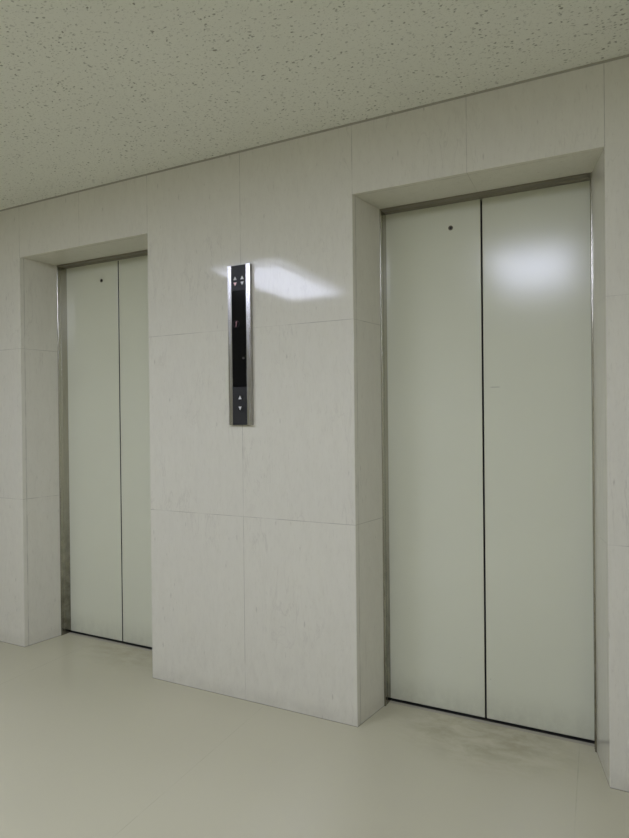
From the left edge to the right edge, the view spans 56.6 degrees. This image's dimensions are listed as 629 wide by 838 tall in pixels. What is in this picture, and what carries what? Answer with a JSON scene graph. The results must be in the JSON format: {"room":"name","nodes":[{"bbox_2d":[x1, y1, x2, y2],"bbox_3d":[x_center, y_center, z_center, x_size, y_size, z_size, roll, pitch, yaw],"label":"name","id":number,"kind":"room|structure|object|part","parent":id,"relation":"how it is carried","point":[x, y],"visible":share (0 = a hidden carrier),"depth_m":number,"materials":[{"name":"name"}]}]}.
{"room":"elevator lobby","nodes":[
{"label":"elevator lobby","id":0,"kind":"room"},
{"bbox_2d":[0,57,628,791],"bbox_3d":[-0.345,0.031,2.829,14.300,2.383,0.500,0,0,26],"label":"wall","id":1,"kind":"structure","parent":0,"point":[267,534],"depth_m":2.45,"materials":[{"name":"beige stone"}]},
{"bbox_2d":[56,250,151,651],"bbox_3d":[-1.047,0.166,3.230,0.856,2.126,0.193,0,0,26],"label":"door","id":2,"kind":"structure","parent":1,"relation":"in","point":[103,324],"depth_m":3.25,"materials":[{"name":"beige metal"}]},
{"bbox_3d":[-1.250,0.163,3.309,0.422,2.118,0.032,0,0,26],"label":"panel","id":3,"kind":"part","parent":2,"relation":"part of","materials":[{"name":"grey paint"}]},
{"bbox_3d":[-1.034,1.228,3.237,0.796,0.001,0.126,0,0,26],"label":"sill","id":4,"kind":"part","parent":2,"relation":"part of","materials":[{"name":"silver metal"}]},
{"bbox_3d":[-0.862,0.160,3.120,0.428,2.118,0.032,0,0,26],"label":"panel","id":5,"kind":"part","parent":2,"relation":"part of","materials":[{"name":"grey paint"}]},
{"bbox_2d":[227,263,253,424],"bbox_3d":[-0.321,-0.319,2.524,0.116,0.690,0.021,0,0,26],"label":"panel","id":6,"kind":"object","parent":1,"relation":"attached to","point":[239,277],"visible":1,"depth_m":2.52,"materials":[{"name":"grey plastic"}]},
{"bbox_3d":[-0.324,-0.610,2.524,0.074,0.108,0.014,0,0,26],"label":"lantern plate","id":7,"kind":"part","parent":6,"relation":"part of","materials":[{"name":"grey plastic"}]},
{"bbox_3d":[-0.319,-0.056,2.526,0.074,0.164,0.014,0,0,26],"label":"button plate","id":8,"kind":"part","parent":6,"relation":"part of","materials":[{"name":"grey plastic"}]},
{"bbox_2d":[0,54,628,211],"bbox_3d":[-0.468,-1.155,2.596,14.300,0.006,0.006,0,0,26],"label":"trim","id":9,"kind":"structure","parent":1,"relation":"attached to","point":[627,55],"depth_m":2.29,"materials":[{"name":"beige"}]},
{"bbox_2d":[379,172,596,751],"bbox_3d":[0.692,0.151,2.381,0.856,2.126,0.193,0,0,26],"label":"door","id":10,"kind":"structure","parent":1,"relation":"in","point":[489,586],"depth_m":2.33,"materials":[{"name":"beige metal"}]},
{"bbox_3d":[0.492,0.149,2.460,0.428,2.118,0.032,0,0,26],"label":"panel","id":11,"kind":"part","parent":10,"relation":"part of","materials":[{"name":"grey paint"}]},
{"bbox_3d":[0.705,1.213,2.389,0.796,0.001,0.126,0,0,26],"label":"sill","id":12,"kind":"part","parent":10,"relation":"part of","materials":[{"name":"silver metal"}]},
{"bbox_3d":[0.879,0.145,2.271,0.422,2.118,0.032,0,0,26],"label":"panel","id":13,"kind":"part","parent":10,"relation":"part of","materials":[{"name":"grey paint"}]},
{"bbox_2d":[0,633,628,837],"bbox_3d":[-1.340,1.303,0.767,14.700,0.120,5.100,0,0,26],"label":"floor","id":14,"kind":"structure","parent":0,"point":[93,745],"depth_m":2.06,"materials":[{"name":"beige plastic"}]},
{"bbox_2d":[0,0,628,209],"bbox_3d":[-1.366,-1.200,0.756,14.700,0.120,5.100,0,0,26],"label":"ceiling","id":15,"kind":"structure","parent":0,"point":[93,93],"depth_m":1.92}
]}

